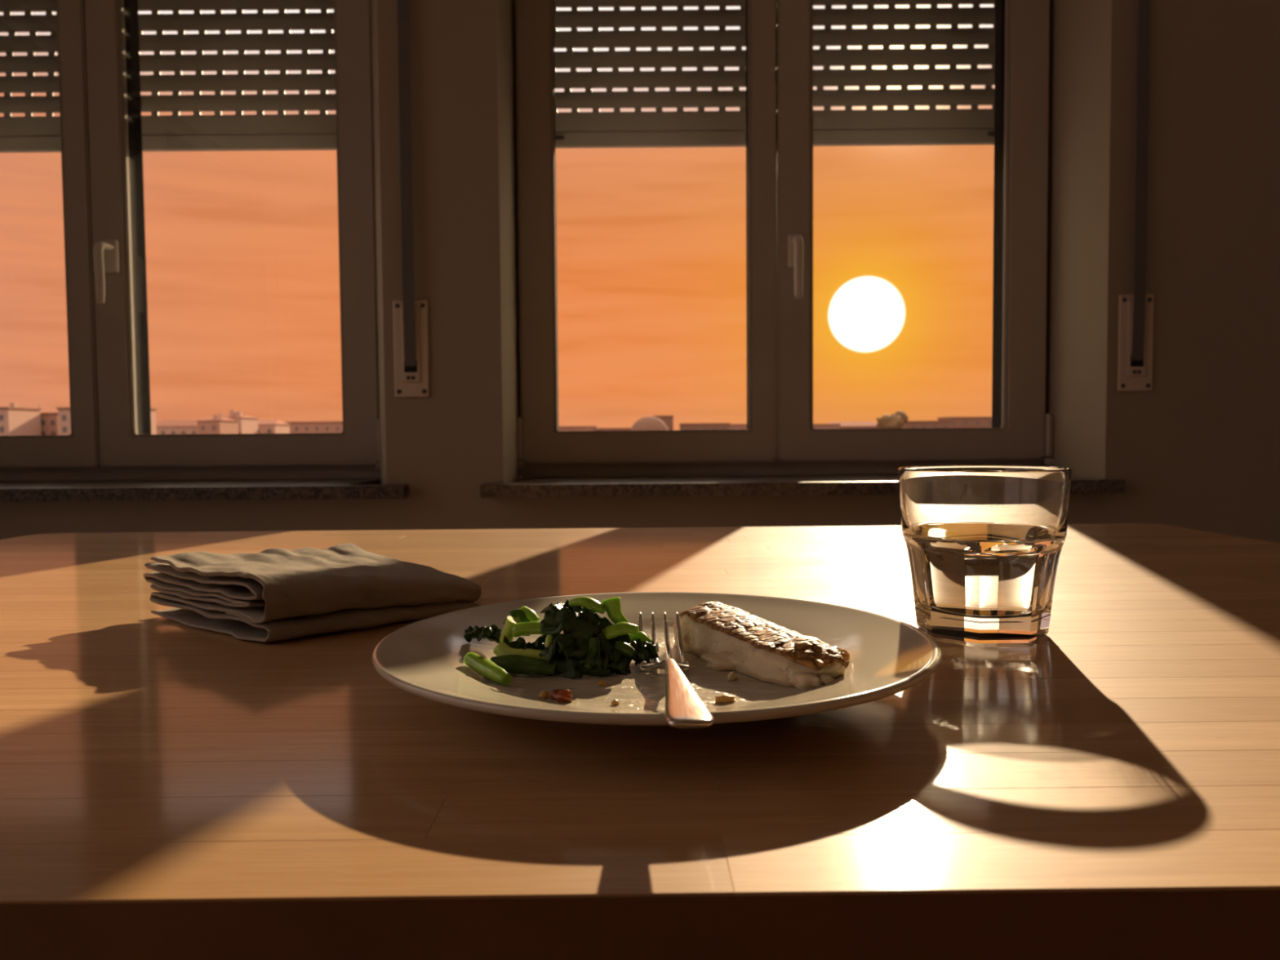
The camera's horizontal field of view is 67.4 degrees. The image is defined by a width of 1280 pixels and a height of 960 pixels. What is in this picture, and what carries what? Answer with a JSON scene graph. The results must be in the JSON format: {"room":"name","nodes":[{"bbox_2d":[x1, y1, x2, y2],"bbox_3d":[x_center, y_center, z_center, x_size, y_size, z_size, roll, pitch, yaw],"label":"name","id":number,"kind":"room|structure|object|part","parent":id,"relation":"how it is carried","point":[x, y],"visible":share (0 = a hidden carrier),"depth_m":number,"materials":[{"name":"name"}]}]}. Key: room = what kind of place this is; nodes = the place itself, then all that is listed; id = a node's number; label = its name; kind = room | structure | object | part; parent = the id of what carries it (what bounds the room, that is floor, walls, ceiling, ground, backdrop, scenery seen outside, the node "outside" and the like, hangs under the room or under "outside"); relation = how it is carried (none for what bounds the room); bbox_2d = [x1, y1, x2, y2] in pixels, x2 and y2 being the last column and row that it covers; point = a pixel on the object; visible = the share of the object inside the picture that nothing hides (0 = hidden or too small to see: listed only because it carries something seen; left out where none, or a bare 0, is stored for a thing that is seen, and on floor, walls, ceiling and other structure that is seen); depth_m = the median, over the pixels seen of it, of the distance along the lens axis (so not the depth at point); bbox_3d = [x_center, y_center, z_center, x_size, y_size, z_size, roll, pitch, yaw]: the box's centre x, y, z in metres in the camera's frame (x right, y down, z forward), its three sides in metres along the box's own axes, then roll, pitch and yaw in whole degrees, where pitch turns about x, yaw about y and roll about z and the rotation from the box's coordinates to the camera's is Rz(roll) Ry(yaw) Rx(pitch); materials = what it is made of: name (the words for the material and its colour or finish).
{"room":"dining room","nodes":[
{"label":"dining room","id":0,"kind":"room"},
{"bbox_2d":[0,0,1279,543],"bbox_3d":[0.055,-0.631,2.083,4.480,2.800,0.460,0,3,0],"label":"wall","id":1,"kind":"structure","parent":0,"point":[1199,450],"depth_m":1.87,"materials":[{"name":"paint"}]},
{"bbox_2d":[0,0,380,481],"bbox_3d":[-1.149,-0.637,2.105,1.170,1.280,0.165,0,3,0],"label":"window","id":2,"kind":"structure","parent":1,"relation":"in","point":[110,438],"depth_m":2.10,"materials":[{"name":"white plastic"}]},
{"bbox_3d":[-1.460,-0.640,2.112,0.522,1.230,0.050,0,3,0],"label":"sash","id":3,"kind":"part","parent":2,"relation":"part of","materials":[{"name":"white plastic"}]},
{"bbox_3d":[-1.150,-0.444,2.060,0.021,0.132,0.056,0,3,0],"label":"handle lever","id":4,"kind":"part","parent":2,"relation":"part of","materials":[{"name":"silver metal"}]},
{"bbox_3d":[-1.150,-0.486,2.089,0.031,0.074,0.012,0,3,0],"label":"handle plate","id":5,"kind":"part","parent":2,"relation":"part of","materials":[{"name":"silver metal"}]},
{"bbox_2d":[0,0,336,152],"bbox_3d":[-1.153,-0.681,2.224,1.155,1.323,0.046,0,3,0],"label":"roller shutter","id":6,"kind":"object","parent":2,"relation":"attached to","point":[260,131],"visible":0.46,"depth_m":2.20,"materials":[{"name":"grey plastic"}]},
{"bbox_3d":[-1.149,-0.639,2.150,1.156,1.280,0.075,0,3,0],"label":"frame","id":7,"kind":"part","parent":2,"relation":"part of","materials":[{"name":"white plastic"}]},
{"bbox_2d":[0,479,409,502],"bbox_3d":[-1.126,0.021,1.994,1.348,0.025,0.318,0,3,0],"label":"window sill","id":8,"kind":"structure","parent":1,"relation":"attached to","point":[291,489],"depth_m":1.83,"materials":[{"name":"stone"}]},
{"bbox_2d":[392,0,429,397],"bbox_3d":[-0.451,-0.932,1.830,0.068,1.544,0.018,0,3,0],"label":"strap winder","id":9,"kind":"object","parent":1,"relation":"attached to","point":[411,323],"visible":1,"depth_m":1.85,"materials":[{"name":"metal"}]},
{"bbox_3d":[-0.445,-0.263,1.863,0.037,0.148,0.004,0,3,0],"label":"raised panel","id":10,"kind":"part","parent":9,"relation":"part of","materials":[{"name":"grey plastic"}]},
{"bbox_3d":[-0.445,-0.255,1.867,0.068,0.188,0.006,0,3,0],"label":"plate","id":11,"kind":"part","parent":9,"relation":"part of","materials":[{"name":"grey plastic"}]},
{"bbox_2d":[514,0,1054,477],"bbox_3d":[0.312,-0.649,2.105,1.181,1.280,0.165,0,3,0],"label":"window","id":12,"kind":"structure","parent":1,"relation":"in","point":[780,438],"depth_m":2.10,"materials":[{"name":"white plastic"}]},
{"bbox_3d":[0.016,-0.652,2.112,0.563,1.230,0.050,0,3,0],"label":"sash","id":13,"kind":"part","parent":12,"relation":"part of","materials":[{"name":"white plastic"}]},
{"bbox_2d":[553,0,995,148],"bbox_3d":[0.313,-0.693,2.224,1.182,1.323,0.046,0,3,0],"label":"roller shutter","id":14,"kind":"object","parent":12,"relation":"attached to","point":[974,126],"visible":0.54,"depth_m":2.20,"materials":[{"name":"grey plastic"}]},
{"bbox_3d":[0.337,-0.498,2.089,0.031,0.074,0.012,0,3,0],"label":"handle plate","id":15,"kind":"part","parent":12,"relation":"part of","materials":[{"name":"silver metal"}]},
{"bbox_3d":[0.337,-0.456,2.060,0.021,0.132,0.056,0,3,0],"label":"handle lever","id":16,"kind":"part","parent":12,"relation":"part of","materials":[{"name":"silver metal"}]},
{"bbox_3d":[0.595,-0.657,2.112,0.589,1.230,0.050,0,3,0],"label":"sash","id":17,"kind":"part","parent":12,"relation":"part of","materials":[{"name":"white plastic"}]},
{"bbox_2d":[480,475,1124,497],"bbox_3d":[0.311,0.010,1.994,1.234,0.025,0.318,0,3,0],"label":"window sill","id":18,"kind":"structure","parent":1,"relation":"attached to","point":[798,485],"depth_m":1.83,"materials":[{"name":"stone"}]},
{"bbox_2d":[1117,0,1154,391],"bbox_3d":[0.959,-0.944,1.830,0.068,1.544,0.018,0,3,0],"label":"strap winder","id":19,"kind":"object","parent":1,"relation":"attached to","point":[1135,311],"visible":1,"depth_m":1.85,"materials":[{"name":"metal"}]},
{"bbox_3d":[0.964,-0.267,1.867,0.068,0.188,0.006,0,3,0],"label":"plate","id":20,"kind":"part","parent":19,"relation":"part of","materials":[{"name":"grey plastic"}]},
{"bbox_3d":[0.964,-0.274,1.863,0.037,0.148,0.004,0,3,0],"label":"raised panel","id":21,"kind":"part","parent":19,"relation":"part of","materials":[{"name":"grey plastic"}]},
{"bbox_3d":[0.067,0.920,-0.088,4.480,0.100,4.940,0,3,0],"label":"floor","id":22,"kind":"structure","parent":0,"visible":0},
{"bbox_2d":[0,523,1279,959],"bbox_3d":[-0.041,0.457,0.743,1.407,0.750,0.969,0,3,0],"label":"dining table","id":23,"kind":"object","parent":22,"relation":"on","point":[1104,784],"visible":0.77,"depth_m":0.32,"materials":[{"name":"brown wood"}]},
{"bbox_2d":[142,543,481,642],"bbox_3d":[-0.217,0.068,0.632,0.170,0.041,0.148,2,3,40],"label":"napkin","id":24,"kind":"object","parent":23,"relation":"on","point":[273,594],"visible":1,"depth_m":0.58,"materials":[{"name":"fabric"}]},
{"bbox_2d":[371,591,942,726],"bbox_3d":[0.007,0.084,0.444,0.252,0.023,0.252,-2,3,-33],"label":"dinner plate","id":25,"kind":"object","parent":23,"relation":"on","point":[889,656],"visible":0.6,"depth_m":0.42,"materials":[{"name":"white ceramic"}]},
{"bbox_2d":[463,624,502,644],"bbox_3d":[-0.076,0.075,0.466,0.021,0.009,0.014,0,3,0],"label":"leaf","id":26,"kind":"object","parent":25,"relation":"on","point":[492,633],"visible":0.99,"depth_m":0.46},
{"bbox_2d":[463,652,511,684],"bbox_3d":[-0.066,0.082,0.420,0.008,0.009,0.031,-3,3,-41],"label":"stem","id":27,"kind":"object","parent":25,"relation":"on","point":[483,666],"visible":1,"depth_m":0.41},
{"bbox_2d":[499,616,520,642],"bbox_3d":[-0.062,0.071,0.455,0.010,0.013,0.007,1,3,27],"label":"stem","id":28,"kind":"object","parent":25,"relation":"on","point":[510,620],"visible":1,"depth_m":0.45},
{"bbox_2d":[502,608,530,635],"bbox_3d":[-0.059,0.069,0.462,0.013,0.013,0.007,0,3,0],"label":"stem","id":29,"kind":"object","parent":25,"relation":"on","point":[519,614],"visible":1,"depth_m":0.46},
{"bbox_2d":[489,654,555,675],"bbox_3d":[-0.052,0.083,0.429,0.029,0.009,0.009,0,3,7],"label":"stem","id":30,"kind":"object","parent":25,"relation":"on","point":[511,664],"visible":0.98,"depth_m":0.42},
{"bbox_2d":[493,641,553,660],"bbox_3d":[-0.053,0.079,0.437,0.028,0.009,0.008,0,3,17],"label":"stem","id":31,"kind":"object","parent":25,"relation":"on","point":[502,648],"visible":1,"depth_m":0.43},
{"bbox_2d":[502,635,546,648],"bbox_3d":[-0.052,0.079,0.450,0.028,0.014,0.020,0,3,0],"label":"leaf","id":32,"kind":"object","parent":25,"relation":"on","point":[520,642],"visible":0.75,"depth_m":0.45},
{"bbox_2d":[511,621,559,637],"bbox_3d":[-0.048,0.070,0.448,0.023,0.008,0.007,0,3,11],"label":"stem","id":33,"kind":"object","parent":32,"relation":"on","point":[531,628],"visible":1,"depth_m":0.45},
{"bbox_2d":[520,605,540,622],"bbox_3d":[-0.053,0.065,0.463,0.010,0.008,0.007,1,3,30],"label":"stem","id":34,"kind":"object","parent":25,"relation":"on","point":[531,615],"visible":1,"depth_m":0.46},
{"bbox_2d":[538,689,549,698],"bbox_3d":[-0.039,0.087,0.391,0.004,0.003,0.004,0,3,0],"label":"crumb","id":35,"kind":"object","parent":25,"relation":"on","point":[544,694],"visible":1,"depth_m":0.39,"materials":[{"name":"brown food"}]},
{"bbox_2d":[550,688,559,699],"bbox_3d":[-0.034,0.087,0.390,0.005,0.004,0.004,-3,4,-44],"label":"bit","id":36,"kind":"object","parent":25,"relation":"on","point":[554,691],"visible":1,"depth_m":0.39,"materials":[{"name":"red food"}]},
{"bbox_2d":[551,688,573,702],"bbox_3d":[-0.031,0.087,0.386,0.008,0.005,0.006,0,3,0],"label":"bit","id":37,"kind":"object","parent":25,"relation":"on","point":[562,695],"visible":1,"depth_m":0.38,"materials":[{"name":"red food"}]},
{"bbox_2d":[547,648,613,678],"bbox_3d":[-0.027,0.081,0.434,0.031,0.013,0.024,0,3,0],"label":"leaf","id":38,"kind":"object","parent":25,"relation":"on","point":[573,668],"visible":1,"depth_m":0.43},
{"bbox_2d":[582,637,597,670],"bbox_3d":[-0.022,0.078,0.431,0.006,0.014,0.012,0,3,15],"label":"stem","id":39,"kind":"object","parent":38,"relation":"on","point":[593,642],"visible":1,"depth_m":0.43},
{"bbox_2d":[574,622,622,674],"bbox_3d":[-0.022,0.075,0.442,0.027,0.023,0.029,1,3,32],"label":"leaf","id":40,"kind":"object","parent":38,"relation":"on","point":[605,644],"visible":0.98,"depth_m":0.43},
{"bbox_2d":[539,603,604,640],"bbox_3d":[-0.031,0.068,0.446,0.029,0.023,0.026,1,3,32],"label":"leaf","id":41,"kind":"object","parent":40,"relation":"on","point":[557,618],"visible":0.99,"depth_m":0.44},
{"bbox_2d":[568,596,606,613],"bbox_3d":[-0.025,0.059,0.453,0.018,0.008,0.009,0,3,13],"label":"stem","id":42,"kind":"object","parent":41,"relation":"on","point":[588,602],"visible":1,"depth_m":0.45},
{"bbox_2d":[597,680,606,686],"bbox_3d":[-0.016,0.087,0.412,0.004,0.002,0.003,0,3,0],"label":"crumb","id":43,"kind":"object","parent":25,"relation":"on","point":[602,682],"visible":1,"depth_m":0.41,"materials":[{"name":"orange food"}]},
{"bbox_2d":[584,648,631,675],"bbox_3d":[-0.016,0.081,0.434,0.024,0.012,0.016,0,3,0],"label":"leaf","id":44,"kind":"object","parent":25,"relation":"on","point":[620,664],"visible":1,"depth_m":0.43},
{"bbox_2d":[610,699,619,705],"bbox_3d":[-0.010,0.088,0.382,0.004,0.002,0.003,0,3,0],"label":"crumb","id":45,"kind":"object","parent":25,"relation":"on","point":[615,702],"visible":1,"depth_m":0.38,"materials":[{"name":"brown food"}]},
{"bbox_2d":[613,634,649,664],"bbox_3d":[-0.008,0.079,0.447,0.025,0.015,0.019,0,3,0],"label":"leaf","id":46,"kind":"object","parent":25,"relation":"on","point":[642,653],"visible":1,"depth_m":0.45,"materials":[{"name":"green food"}]},
{"bbox_2d":[601,622,638,639],"bbox_3d":[-0.010,0.070,0.444,0.019,0.009,0.007,-1,3,-10],"label":"stem","id":47,"kind":"object","parent":46,"relation":"on","point":[612,631],"visible":1,"depth_m":0.44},
{"bbox_2d":[613,640,635,657],"bbox_3d":[-0.007,0.077,0.440,0.010,0.008,0.006,0,3,0],"label":"stem","id":48,"kind":"object","parent":46,"relation":"on","point":[625,649],"visible":1,"depth_m":0.44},
{"bbox_2d":[632,635,659,665],"bbox_3d":[0.000,0.080,0.454,0.018,0.012,0.018,0,3,0],"label":"leaf","id":49,"kind":"object","parent":25,"relation":"on","point":[653,648],"visible":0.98,"depth_m":0.45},
{"bbox_2d":[628,631,652,642],"bbox_3d":[0.000,0.076,0.459,0.012,0.007,0.007,0,3,13],"label":"stem","id":50,"kind":"object","parent":49,"relation":"on","point":[642,636],"visible":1,"depth_m":0.46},
{"bbox_2d":[638,612,714,728],"bbox_3d":[0.011,0.079,0.389,0.024,0.020,0.191,0,3,0],"label":"fork","id":51,"kind":"object","parent":25,"relation":"on","point":[683,708],"visible":1,"depth_m":0.33,"materials":[{"name":"silver metal"}]},
{"bbox_3d":[0.015,0.076,0.351,0.015,0.011,0.116,0,3,0],"label":"handle","id":52,"kind":"part","parent":51,"relation":"part of","materials":[{"name":"silver metal"}]},
{"bbox_2d":[715,694,734,703],"bbox_3d":[0.034,0.087,0.384,0.009,0.003,0.005,0,3,0],"label":"crumb","id":53,"kind":"object","parent":25,"relation":"on","point":[725,698],"visible":1,"depth_m":0.38,"materials":[{"name":"yellow food"}]},
{"bbox_2d":[727,671,737,680],"bbox_3d":[0.041,0.086,0.420,0.007,0.004,0.004,-2,3,-38],"label":"flake","id":54,"kind":"object","parent":25,"relation":"on","point":[731,676],"visible":1,"depth_m":0.42,"materials":[{"name":"beige food"}]},
{"bbox_2d":[672,601,846,689],"bbox_3d":[0.052,0.075,0.446,0.046,0.023,0.116,-2,3,-26],"label":"fish fillet","id":55,"kind":"object","parent":25,"relation":"on","point":[728,637],"visible":1,"depth_m":0.43,"materials":[{"name":"white food"}]},
{"bbox_2d":[818,674,834,684],"bbox_3d":[0.077,0.083,0.397,0.007,0.004,0.005,0,3,0],"label":"flake","id":56,"kind":"object","parent":25,"relation":"on","point":[824,679],"visible":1,"depth_m":0.40,"materials":[{"name":"beige food"}]},
{"bbox_2d":[833,645,849,662],"bbox_3d":[0.089,0.079,0.433,0.012,0.008,0.009,0,3,0],"label":"flake","id":57,"kind":"object","parent":25,"relation":"on","point":[845,654],"visible":0.26,"depth_m":0.43,"materials":[{"name":"brown food"}]},
{"bbox_3d":[-0.032,0.080,0.455,0.048,0.014,0.031,0,3,0],"label":"leaf","id":58,"kind":"object","parent":25,"relation":"on","visible":0},
{"bbox_2d":[521,640,546,650],"bbox_3d":[-0.048,0.080,0.442,0.014,0.012,0.015,0,3,0],"label":"leaf","id":59,"kind":"object","parent":58,"relation":"on","point":[538,646],"visible":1,"depth_m":0.44,"materials":[{"name":"green food"}]},
{"bbox_2d":[538,630,589,663],"bbox_3d":[-0.034,0.077,0.437,0.028,0.019,0.028,-2,3,-23],"label":"leaf","id":60,"kind":"object","parent":58,"relation":"on","point":[565,642],"visible":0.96,"depth_m":0.43,"materials":[{"name":"green food"}]},
{"bbox_2d":[544,634,555,647],"bbox_3d":[-0.041,0.074,0.440,0.004,0.010,0.007,1,3,28],"label":"stem","id":61,"kind":"object","parent":60,"relation":"on","point":[548,638],"visible":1,"depth_m":0.44,"materials":[{"name":"green food"}]},
{"bbox_2d":[556,598,597,613],"bbox_3d":[-0.031,0.064,0.462,0.022,0.017,0.018,0,3,0],"label":"leaf","id":62,"kind":"object","parent":58,"relation":"on","point":[575,608],"visible":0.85,"depth_m":0.46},
{"bbox_2d":[593,612,623,642],"bbox_3d":[-0.018,0.072,0.450,0.024,0.019,0.021,0,3,0],"label":"leaf","id":63,"kind":"object","parent":58,"relation":"on","point":[605,621],"visible":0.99,"depth_m":0.45,"materials":[{"name":"green food"}]},
{"bbox_2d":[601,597,630,634],"bbox_3d":[-0.010,0.064,0.455,0.015,0.018,0.010,0,3,0],"label":"stem","id":64,"kind":"object","parent":63,"relation":"on","point":[613,606],"visible":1,"depth_m":0.45,"materials":[{"name":"green food"}]},
{"bbox_2d":[897,465,1071,643],"bbox_3d":[0.199,0.041,0.558,0.095,0.096,0.095,-1,3,-2],"label":"drinking glass","id":65,"kind":"object","parent":23,"relation":"on","point":[984,544],"visible":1,"depth_m":0.53,"materials":[{"name":"glass"}]},
{"label":"outside","id":66,"kind":"structure","parent":0,"visible":0},
{"bbox_3d":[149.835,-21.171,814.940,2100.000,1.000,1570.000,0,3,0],"label":"ground","id":67,"kind":"structure","parent":66,"visible":0},
{"bbox_2d":[0,403,42,435],"bbox_3d":[-176.325,-7.585,266.868,12.083,27.276,14.600,0,3,0],"label":"building","id":68,"kind":"structure","parent":67,"relation":"on","point":[15,420],"depth_m":263.92,"materials":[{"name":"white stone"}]},
{"bbox_2d":[38,405,58,435],"bbox_3d":[-173.322,-8.207,281.856,14.350,27.097,14.600,0,3,0],"label":"building","id":69,"kind":"structure","parent":67,"relation":"on","point":[49,420],"depth_m":274.50,"materials":[{"name":"brown stone"}]},
{"bbox_2d":[56,407,157,435],"bbox_3d":[-150.231,-7.395,271.891,20.475,26.017,14.600,0,3,0],"label":"building","id":70,"kind":"structure","parent":67,"relation":"on","point":[64,413],"depth_m":264.50,"materials":[{"name":"brown stone"}]},
{"bbox_2d":[155,420,197,434],"bbox_3d":[-160.128,-9.107,336.877,18.400,23.646,14.800,0,3,0],"label":"building","id":71,"kind":"structure","parent":67,"relation":"on","point":[164,427],"depth_m":329.50,"materials":[{"name":"concrete"}]},
{"bbox_2d":[196,413,239,434],"bbox_3d":[-134.574,-8.661,306.876,7.800,25.092,14.800,0,3,0],"label":"building","id":72,"kind":"structure","parent":67,"relation":"on","point":[217,424],"depth_m":300.16,"materials":[{"name":"concrete"}]},
{"bbox_2d":[222,410,258,433],"bbox_3d":[-135.104,-10.202,324.824,7.425,26.536,14.800,0,3,0],"label":"building","id":73,"kind":"structure","parent":67,"relation":"on","point":[246,424],"depth_m":320.77,"materials":[{"name":"concrete"}]},
{"bbox_2d":[257,420,289,433],"bbox_3d":[-133.899,-9.592,343.872,12.876,23.553,14.800,0,3,0],"label":"building","id":74,"kind":"structure","parent":67,"relation":"on","point":[264,426],"depth_m":337.81,"materials":[{"name":"concrete"}]},
{"bbox_2d":[284,421,342,433],"bbox_3d":[-127.556,-11.628,386.826,37.017,23.585,14.600,0,3,0],"label":"building","id":75,"kind":"structure","parent":67,"relation":"on","point":[308,427],"depth_m":379.34,"materials":[{"name":"brown stone"}]},
{"bbox_2d":[558,426,597,431],"bbox_3d":[-32.481,-13.093,426.836,26.850,21.324,14.600,0,3,0],"label":"building","id":76,"kind":"structure","parent":67,"relation":"on","point":[560,428],"depth_m":419.38,"materials":[{"name":"brown stone"}]},
{"bbox_2d":[592,427,631,431],"bbox_3d":[-9.762,-11.836,406.881,19.933,20.276,14.600,0,3,0],"label":"building","id":77,"kind":"structure","parent":67,"relation":"on","point":[593,428],"depth_m":399.10,"materials":[{"name":"brown stone"}]},
{"bbox_2d":[630,416,668,431],"bbox_3d":[3.852,-13.265,386.800,16.150,24.751,14.000,0,3,0],"label":"building","id":78,"kind":"structure","parent":67,"relation":"on","point":[648,423],"depth_m":381.94,"materials":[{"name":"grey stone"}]},
{"bbox_2d":[653,415,674,430],"bbox_3d":[9.933,-14.609,408.763,8.640,25.328,14.600,0,3,0],"label":"building","id":79,"kind":"structure","parent":67,"relation":"on","point":[668,420],"depth_m":401.25,"materials":[{"name":"brown stone"}]},
{"bbox_2d":[679,422,729,430],"bbox_3d":[27.230,-12.984,406.842,20.600,21.980,14.600,0,3,0],"label":"building","id":80,"kind":"structure","parent":67,"relation":"on","point":[693,426],"depth_m":399.39,"materials":[{"name":"brown stone"}]},
{"bbox_2d":[728,423,746,430],"bbox_3d":[47.664,-13.941,426.827,20.550,21.733,14.600,0,3,0],"label":"building","id":81,"kind":"structure","parent":67,"relation":"on","point":[735,426],"depth_m":419.38,"materials":[{"name":"brown stone"}]},
{"bbox_2d":[813,423,840,429],"bbox_3d":[78.719,-14.586,436.819,22.100,21.610,14.600,0,3,0],"label":"building","id":82,"kind":"structure","parent":67,"relation":"on","point":[817,426],"depth_m":429.43,"materials":[{"name":"brown stone"}]},
{"bbox_2d":[828,421,877,428],"bbox_3d":[101.572,-16.388,458.768,27.167,22.832,14.800,0,3,0],"label":"building","id":83,"kind":"structure","parent":67,"relation":"on","point":[872,424],"depth_m":453.02,"materials":[{"name":"concrete"}]},
{"bbox_2d":[875,413,903,428],"bbox_3d":[104.228,-15.021,399.762,12.059,25.473,12.017,0,3,0],"label":"tree","id":84,"kind":"object","parent":67,"relation":"on","point":[886,421],"visible":0.49,"depth_m":395.80,"materials":[{"name":"green plant"}]},
{"bbox_2d":[890,410,908,424],"bbox_3d":[112.397,-16.570,416.923,8.374,26.864,7.558,0,3,0],"label":"tree","id":85,"kind":"object","parent":67,"relation":"on","point":[904,417],"visible":0.47,"depth_m":413.89,"materials":[{"name":"green plant"}]},
{"bbox_2d":[901,420,952,428],"bbox_3d":[129.775,-15.508,436.796,20.308,22.635,14.600,0,3,0],"label":"building","id":86,"kind":"structure","parent":67,"relation":"on","point":[923,424],"depth_m":429.33,"materials":[{"name":"brown stone"}]},
{"bbox_2d":[937,416,991,427],"bbox_3d":[160.568,-17.587,455.732,34.649,24.560,14.600,0,3,0],"label":"building","id":87,"kind":"structure","parent":67,"relation":"on","point":[984,421],"depth_m":448.29,"materials":[{"name":"brown stone"}]}
]}

